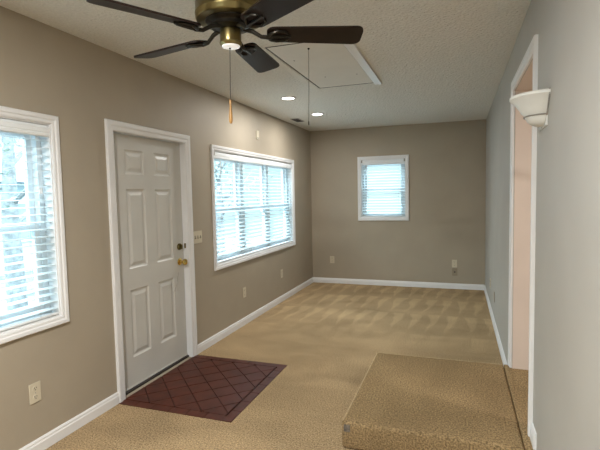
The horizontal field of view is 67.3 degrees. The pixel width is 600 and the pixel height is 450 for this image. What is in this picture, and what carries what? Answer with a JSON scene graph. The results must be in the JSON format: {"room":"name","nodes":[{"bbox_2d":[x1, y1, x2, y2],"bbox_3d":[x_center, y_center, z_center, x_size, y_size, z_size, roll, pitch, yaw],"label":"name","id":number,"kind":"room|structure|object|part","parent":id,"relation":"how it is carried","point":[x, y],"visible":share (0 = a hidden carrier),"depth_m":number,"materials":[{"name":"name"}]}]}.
{"room":"empty living room","nodes":[
{"label":"empty living room","id":0,"kind":"room"},
{"bbox_2d":[0,6,312,449],"bbox_3d":[-1.527,0.097,3.097,0.150,2.699,10.302,0,4,19],"label":"wall","id":1,"kind":"structure","parent":0,"point":[45,69],"depth_m":3.16,"materials":[{"name":"beige paint"}]},
{"bbox_2d":[0,106,69,344],"bbox_3d":[-1.841,0.026,2.170,0.169,1.311,1.564,0,4,19],"label":"window","id":2,"kind":"structure","parent":1,"relation":"in","point":[53,177],"depth_m":2.82,"materials":[{"name":"white paint"}]},
{"bbox_3d":[-1.786,-0.249,2.519,0.028,0.614,0.640,0,4,19],"label":"sash","id":3,"kind":"part","parent":2,"relation":"part of","materials":[{"name":"white plastic"}]},
{"bbox_3d":[-1.744,0.287,2.544,0.028,0.541,0.640,0,4,19],"label":"sash","id":4,"kind":"part","parent":2,"relation":"part of","materials":[{"name":"white plastic"}]},
{"bbox_3d":[-1.885,0.026,2.186,0.070,1.191,1.444,0,4,19],"label":"frame","id":5,"kind":"part","parent":2,"relation":"part of","materials":[{"name":"white plastic"}]},
{"bbox_2d":[0,118,57,331],"bbox_3d":[-1.799,0.025,2.155,0.074,1.185,1.447,0,4,19],"label":"window blind","id":6,"kind":"object","parent":2,"relation":"attached to","point":[6,125],"visible":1,"depth_m":2.67,"materials":[{"name":"white plastic"}]},
{"bbox_3d":[-1.796,0.610,2.197,0.050,0.014,1.435,0,4,19],"label":"rail","id":7,"kind":"part","parent":6,"relation":"part of","materials":[{"name":"white plastic"}]},
{"bbox_3d":[-1.612,0.000,2.715,0.054,1.137,0.002,0,4,19],"label":"ladder cord","id":8,"kind":"part","parent":6,"relation":"part of","materials":[{"name":"white fabric"}]},
{"bbox_3d":[-1.570,-0.373,2.711,0.003,0.310,0.016,0,4,19],"label":"lift cord","id":9,"kind":"part","parent":6,"relation":"part of","materials":[{"name":"white fabric"}]},
{"bbox_2d":[29,381,40,404],"bbox_3d":[-1.586,1.005,2.700,0.008,0.120,0.076,0,4,19],"label":"wall outlet","id":10,"kind":"object","parent":1,"relation":"attached to","point":[35,388],"visible":1,"depth_m":2.69,"materials":[{"name":"beige plastic"}]},
{"bbox_2d":[19,392,118,449],"bbox_3d":[-2.217,1.467,0.901,0.015,0.086,5.222,0,4,19],"label":"baseboard","id":11,"kind":"structure","parent":1,"relation":"attached to","point":[60,432],"depth_m":2.95,"materials":[{"name":"white paint"}]},
{"bbox_2d":[104,119,197,402],"bbox_3d":[-1.261,0.247,3.816,0.172,2.094,1.068,0,4,19],"label":"door","id":12,"kind":"structure","parent":1,"relation":"in","point":[149,180],"depth_m":3.78,"materials":[{"name":"white paint"}]},
{"bbox_3d":[-1.341,-0.498,3.605,0.040,0.192,0.225,0,4,19],"label":"panel","id":13,"kind":"part","parent":12,"relation":"part of","materials":[{"name":"paint"}]},
{"bbox_3d":[-1.330,0.026,3.640,0.040,0.630,0.225,0,4,19],"label":"panel","id":14,"kind":"part","parent":12,"relation":"part of","materials":[{"name":"paint"}]},
{"bbox_3d":[-1.315,0.780,3.691,0.040,0.540,0.225,0,4,19],"label":"panel","id":15,"kind":"part","parent":12,"relation":"part of","materials":[{"name":"paint"}]},
{"bbox_3d":[-1.223,-0.523,3.939,0.040,0.192,0.225,0,4,19],"label":"panel","id":16,"kind":"part","parent":12,"relation":"part of","materials":[{"name":"paint"}]},
{"bbox_3d":[-1.213,0.002,3.974,0.040,0.630,0.225,0,4,19],"label":"panel","id":17,"kind":"part","parent":12,"relation":"part of","materials":[{"name":"paint"}]},
{"bbox_3d":[-1.198,0.755,4.025,0.040,0.540,0.225,0,4,19],"label":"panel","id":18,"kind":"part","parent":12,"relation":"part of","materials":[{"name":"paint"}]},
{"bbox_3d":[-1.083,0.342,4.174,0.074,0.066,0.066,0,4,19],"label":"knob","id":19,"kind":"part","parent":12,"relation":"part of","materials":[{"name":"gold metal"}]},
{"bbox_2d":[193,230,201,243],"bbox_3d":[-0.988,0.118,4.376,0.017,0.118,0.150,0,4,19],"label":"light switch","id":20,"kind":"object","parent":1,"relation":"attached to","point":[197,234],"visible":1,"depth_m":4.37,"materials":[{"name":"beige plastic"}]},
{"bbox_2d":[243,287,245,297],"bbox_3d":[-0.657,0.797,5.338,0.008,0.120,0.076,0,4,19],"label":"wall outlet","id":21,"kind":"object","parent":1,"relation":"attached to","point":[244,288],"visible":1,"depth_m":5.33,"materials":[{"name":"beige plastic"}]},
{"bbox_2d":[210,144,295,270],"bbox_3d":[-0.560,-0.257,5.807,0.169,1.302,2.436,0,4,19],"label":"window","id":22,"kind":"structure","parent":1,"relation":"in","point":[216,148],"depth_m":5.62,"materials":[{"name":"white paint"}]},
{"bbox_3d":[-0.883,-0.451,5.080,0.028,0.609,0.690,0,4,19],"label":"sash","id":23,"kind":"part","parent":22,"relation":"part of","materials":[{"name":"white plastic"}]},
{"bbox_3d":[-0.843,0.081,5.105,0.028,0.537,0.690,0,4,19],"label":"sash","id":24,"kind":"part","parent":22,"relation":"part of","materials":[{"name":"white plastic"}]},
{"bbox_3d":[-0.604,-0.258,5.822,0.070,1.182,2.316,0,4,19],"label":"frame","id":25,"kind":"part","parent":22,"relation":"part of","materials":[{"name":"white plastic"}]},
{"bbox_2d":[214,151,292,263],"bbox_3d":[-0.519,-0.260,5.790,0.074,1.180,2.322,0,4,19],"label":"window blind","id":26,"kind":"object","parent":22,"relation":"attached to","point":[217,155],"visible":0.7,"depth_m":5.53,"materials":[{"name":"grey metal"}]},
{"bbox_3d":[-0.866,-0.171,4.831,0.054,1.128,0.002,0,4,19],"label":"ladder cord","id":27,"kind":"part","parent":26,"relation":"part of","materials":[{"name":"white fabric"}]},
{"bbox_3d":[-0.750,-0.195,5.160,0.054,1.128,0.002,0,4,19],"label":"ladder cord","id":28,"kind":"part","parent":26,"relation":"part of","materials":[{"name":"white fabric"}]},
{"bbox_3d":[-0.608,-0.225,5.564,0.054,1.128,0.002,0,4,19],"label":"ladder cord","id":29,"kind":"part","parent":26,"relation":"part of","materials":[{"name":"white fabric"}]},
{"bbox_3d":[-0.515,0.321,5.834,0.050,0.014,2.307,0,4,19],"label":"rail","id":30,"kind":"part","parent":26,"relation":"part of","materials":[{"name":"white plastic"}]},
{"bbox_3d":[-0.626,-0.505,5.812,0.028,0.609,0.680,0,4,19],"label":"sash","id":31,"kind":"part","parent":22,"relation":"part of","materials":[{"name":"white plastic"}]},
{"bbox_3d":[-0.585,0.026,5.837,0.028,0.537,0.680,0,4,19],"label":"sash","id":32,"kind":"part","parent":22,"relation":"part of","materials":[{"name":"white plastic"}]},
{"bbox_3d":[-0.368,-0.560,6.543,0.028,0.609,0.690,0,4,19],"label":"sash","id":33,"kind":"part","parent":22,"relation":"part of","materials":[{"name":"white plastic"}]},
{"bbox_3d":[-0.328,-0.028,6.568,0.028,0.537,0.690,0,4,19],"label":"sash","id":34,"kind":"part","parent":22,"relation":"part of","materials":[{"name":"white plastic"}]},
{"bbox_2d":[198,277,313,353],"bbox_3d":[-0.383,1.081,6.110,0.015,0.086,3.710,0,4,19],"label":"baseboard","id":35,"kind":"structure","parent":1,"relation":"attached to","point":[209,342],"depth_m":5.39,"materials":[{"name":"white paint"}]},
{"bbox_2d":[0,0,530,130],"bbox_3d":[0.637,-1.301,2.231,4.799,0.120,10.302,0,4,19],"label":"ceiling","id":36,"kind":"structure","parent":0,"point":[434,61],"depth_m":3.42,"materials":[{"name":"paint"}]},
{"bbox_2d":[86,0,362,123],"bbox_3d":[-0.320,-0.839,2.086,1.168,0.744,1.150,0,4,19],"label":"ceiling fan","id":37,"kind":"object","parent":36,"relation":"hanging from","point":[230,19],"visible":1,"depth_m":2.01,"materials":[{"name":"brown wood"}]},
{"bbox_3d":[-0.608,-0.845,1.800,0.440,0.009,0.136,-4,18,-40],"label":"blade","id":38,"kind":"part","parent":37,"relation":"part of","materials":[{"name":"brown wood"}]},
{"bbox_3d":[-0.644,-0.875,2.251,0.440,0.009,0.136,1,17,31],"label":"blade","id":39,"kind":"part","parent":37,"relation":"part of","materials":[{"name":"brown wood"}]},
{"bbox_3d":[-0.227,-0.895,2.424,0.136,0.009,0.440,-14,1,14],"label":"blade","id":40,"kind":"part","parent":37,"relation":"part of","materials":[{"name":"brown wood"}]},
{"bbox_3d":[-0.086,-0.852,1.742,0.136,0.009,0.440,12,-5,-36],"label":"blade","id":41,"kind":"part","parent":37,"relation":"part of","materials":[{"name":"brown wood"}]},
{"bbox_3d":[0.068,-0.878,2.081,0.440,0.009,0.136,-1,-9,-5],"label":"blade","id":42,"kind":"part","parent":37,"relation":"part of","materials":[{"name":"brown wood"}]},
{"bbox_2d":[280,96,295,99],"bbox_3d":[-0.131,-1.406,5.001,0.182,0.010,0.182,0,4,19],"label":"recessed light","id":43,"kind":"object","parent":36,"relation":"in","point":[283,97],"visible":1,"depth_m":4.98,"materials":[{"name":"white paint"}]},
{"bbox_2d":[291,118,303,121],"bbox_3d":[-0.036,-1.507,6.490,0.120,0.010,0.280,0,4,19],"label":"ceiling vent","id":44,"kind":"object","parent":36,"relation":"in","point":[295,119],"visible":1,"depth_m":6.47,"materials":[{"name":"grey metal"}]},
{"bbox_2d":[310,113,323,115],"bbox_3d":[0.229,-1.482,6.038,0.182,0.010,0.182,0,4,19],"label":"recessed light","id":45,"kind":"object","parent":36,"relation":"in","point":[312,114],"visible":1,"depth_m":6.04,"materials":[{"name":"white paint"}]},
{"bbox_2d":[262,43,381,124],"bbox_3d":[0.243,-1.060,3.858,0.697,0.562,1.390,0,4,19],"label":"attic hatch","id":46,"kind":"object","parent":36,"relation":"attached to","point":[323,65],"visible":0.83,"depth_m":3.71,"materials":[{"name":"paint"}]},
{"bbox_3d":[-0.063,-1.339,3.946,0.060,0.004,1.390,0,4,19],"label":"trim","id":47,"kind":"part","parent":46,"relation":"part of","materials":[{"name":"paint"}]},
{"bbox_3d":[0.234,-1.339,3.836,0.538,0.002,1.350,0,4,19],"label":"hatch panel","id":48,"kind":"part","parent":46,"relation":"part of","materials":[{"name":"paint"}]},
{"bbox_3d":[0.534,-1.329,3.736,0.069,0.020,1.390,0,4,19],"label":"trim","id":49,"kind":"part","parent":46,"relation":"part of","materials":[{"name":"white paint"}]},
{"bbox_2d":[45,282,502,449],"bbox_3d":[-0.120,1.398,2.697,3.079,0.100,10.302,0,4,19],"label":"floor","id":50,"kind":"structure","parent":0,"point":[328,336],"depth_m":4.28,"materials":[{"name":"beige carpet"}]},
{"bbox_2d":[119,355,286,422],"bbox_3d":[-0.736,1.295,3.699,0.943,0.009,1.064,0,4,19],"label":"rug","id":51,"kind":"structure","parent":50,"relation":"on","point":[232,376],"depth_m":3.59,"materials":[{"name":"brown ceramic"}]},
{"bbox_2d":[342,353,532,449],"bbox_3d":[0.942,1.213,3.101,1.042,0.171,1.239,0,4,19],"label":"carpeted step","id":52,"kind":"structure","parent":50,"relation":"on","point":[402,402],"depth_m":2.82,"materials":[{"name":"beige carpet"}]},
{"bbox_2d":[310,119,485,284],"bbox_3d":[1.536,-0.252,7.387,2.779,2.699,0.150,0,4,19],"label":"wall","id":53,"kind":"structure","parent":0,"point":[446,223],"depth_m":7.21,"materials":[{"name":"beige paint"}]},
{"bbox_2d":[357,155,408,220],"bbox_3d":[1.373,-0.601,7.406,0.828,1.052,0.169,0,4,19],"label":"window","id":54,"kind":"structure","parent":53,"relation":"in","point":[361,205],"depth_m":7.38,"materials":[{"name":"white paint"}]},
{"bbox_2d":[361,158,404,216],"bbox_3d":[1.358,-0.601,7.364,0.714,0.930,0.074,0,4,19],"label":"window blind","id":55,"kind":"object","parent":54,"relation":"attached to","point":[390,161],"visible":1,"depth_m":7.36,"materials":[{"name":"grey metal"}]},
{"bbox_3d":[1.371,-0.144,7.403,0.699,0.014,0.050,0,4,19],"label":"rail","id":56,"kind":"part","parent":55,"relation":"part of","materials":[{"name":"white plastic"}]},
{"bbox_3d":[1.389,-0.604,7.450,0.708,0.932,0.070,0,4,19],"label":"frame","id":57,"kind":"part","parent":54,"relation":"part of","materials":[{"name":"white plastic"}]},
{"bbox_3d":[1.391,-0.795,7.454,0.636,0.476,0.028,0,4,19],"label":"sash","id":58,"kind":"part","parent":54,"relation":"part of","materials":[{"name":"white plastic"}]},
{"bbox_3d":[1.388,-0.385,7.451,0.636,0.420,0.028,0,4,19],"label":"sash","id":59,"kind":"part","parent":54,"relation":"part of","materials":[{"name":"white plastic"}]},
{"bbox_2d":[313,277,483,289],"bbox_3d":[1.533,0.957,7.390,2.749,0.086,0.015,0,4,19],"label":"baseboard","id":60,"kind":"structure","parent":53,"relation":"attached to","point":[316,279],"depth_m":7.34,"materials":[{"name":"white paint"}]},
{"bbox_2d":[452,268,456,275],"bbox_3d":[2.424,0.736,7.062,0.076,0.120,0.010,0,4,19],"label":"jack plate","id":61,"kind":"object","parent":53,"relation":"attached to","point":[454,270],"visible":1,"depth_m":7.06,"materials":[{"name":"beige plastic"}]},
{"bbox_2d":[452,260,456,266],"bbox_3d":[2.418,0.605,7.055,0.076,0.120,0.008,0,4,19],"label":"wall outlet","id":62,"kind":"object","parent":53,"relation":"attached to","point":[454,262],"visible":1,"depth_m":7.05,"materials":[{"name":"beige plastic"}]},
{"bbox_2d":[511,368,527,422],"bbox_3d":[1.979,1.278,1.842,1.752,0.170,2.800,0,4,19],"label":"floor","id":63,"kind":"structure","parent":0,"point":[520,375],"depth_m":3.13,"materials":[{"name":"beige carpet"}]},
{"bbox_2d":[485,0,599,449],"bbox_3d":[1.236,0.107,2.124,0.150,2.699,10.302,0,4,19],"label":"wall","id":64,"kind":"structure","parent":0,"point":[566,374],"depth_m":1.80,"materials":[{"name":"beige paint"}]},
{"bbox_2d":[484,285,507,366],"bbox_3d":[2.241,1.087,5.239,0.015,0.086,3.612,0,4,19],"label":"baseboard","id":65,"kind":"structure","parent":64,"relation":"attached to","point":[501,350],"depth_m":4.71,"materials":[{"name":"white paint"}]},
{"bbox_2d":[512,60,532,369],"bbox_3d":[1.509,0.087,2.895,0.146,2.084,0.964,0,4,19],"label":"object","id":66,"kind":"structure","parent":64,"relation":"attached to","point":[523,130],"depth_m":3.35,"materials":[{"name":"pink paint"}]},
{"bbox_2d":[508,34,537,436],"bbox_3d":[1.426,0.051,2.921,0.021,2.153,1.105,0,4,19],"label":"trim","id":67,"kind":"structure","parent":64,"relation":"attached to","point":[531,53],"depth_m":2.45,"materials":[{"name":"white paint"}]},
{"bbox_2d":[509,87,550,129],"bbox_3d":[1.097,-0.548,2.182,0.153,0.164,0.307,0,4,19],"label":"wall sconce","id":68,"kind":"object","parent":64,"relation":"attached to","point":[533,105],"visible":1,"depth_m":2.10,"materials":[{"name":"glass"}]},
{"bbox_3d":[1.097,-0.572,2.180,0.153,0.100,0.306,0,4,19],"label":"lamp shade","id":69,"kind":"part","parent":68,"relation":"part of","materials":[{"name":"glass"}]},
{"bbox_3d":[1.131,-0.497,2.174,0.084,0.050,0.168,0,4,19],"label":"lamp shade","id":70,"kind":"part","parent":68,"relation":"part of","materials":[{"name":"glass"}]},
{"bbox_3d":[1.167,-0.543,2.158,0.006,0.153,0.300,0,4,19],"label":"plate","id":71,"kind":"part","parent":68,"relation":"part of","materials":[{"name":"ceramic"}]},
{"bbox_2d":[530,422,536,449],"bbox_3d":[1.244,1.124,2.407,0.015,0.086,0.127,0,4,19],"label":"baseboard","id":72,"kind":"structure","parent":64,"relation":"attached to","point":[533,436],"depth_m":2.37,"materials":[{"name":"white paint"}]},
{"label":"outside","id":73,"kind":"structure","parent":0,"visible":0},
{"bbox_2d":[0,238,277,312],"bbox_3d":[-3.106,1.944,4.426,28.000,0.200,34.000,0,4,19],"label":"ground","id":74,"kind":"structure","parent":73,"point":[28,280],"depth_m":11.33,"materials":[{"name":"white"}]},
{"bbox_2d":[0,135,27,310],"bbox_3d":[-3.752,-0.493,5.763,3.154,4.561,3.215,0,4,19],"label":"bare tree","id":75,"kind":"object","parent":74,"relation":"on","point":[12,156],"visible":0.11,"depth_m":5.71,"materials":[{"name":"grey plant"}]},
{"bbox_2d":[0,146,33,275],"bbox_3d":[-8.960,-0.782,16.383,4.800,3.900,9.800,0,4,19],"label":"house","id":76,"kind":"structure","parent":74,"relation":"on","point":[19,165],"depth_m":13.05,"materials":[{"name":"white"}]},
{"bbox_3d":[-7.910,-0.139,13.191,0.015,1.000,0.900,0,4,19],"label":"pane","id":77,"kind":"part","parent":76,"relation":"part of","materials":[{"name":"clear glass"}]},
{"bbox_2d":[214,162,272,253],"bbox_3d":[-2.381,-0.630,13.100,3.178,3.802,3.092,0,4,19],"label":"bare tree","id":78,"kind":"object","parent":74,"relation":"on","point":[218,163],"visible":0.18,"depth_m":13.03,"materials":[{"name":"grey plant"}]}
]}

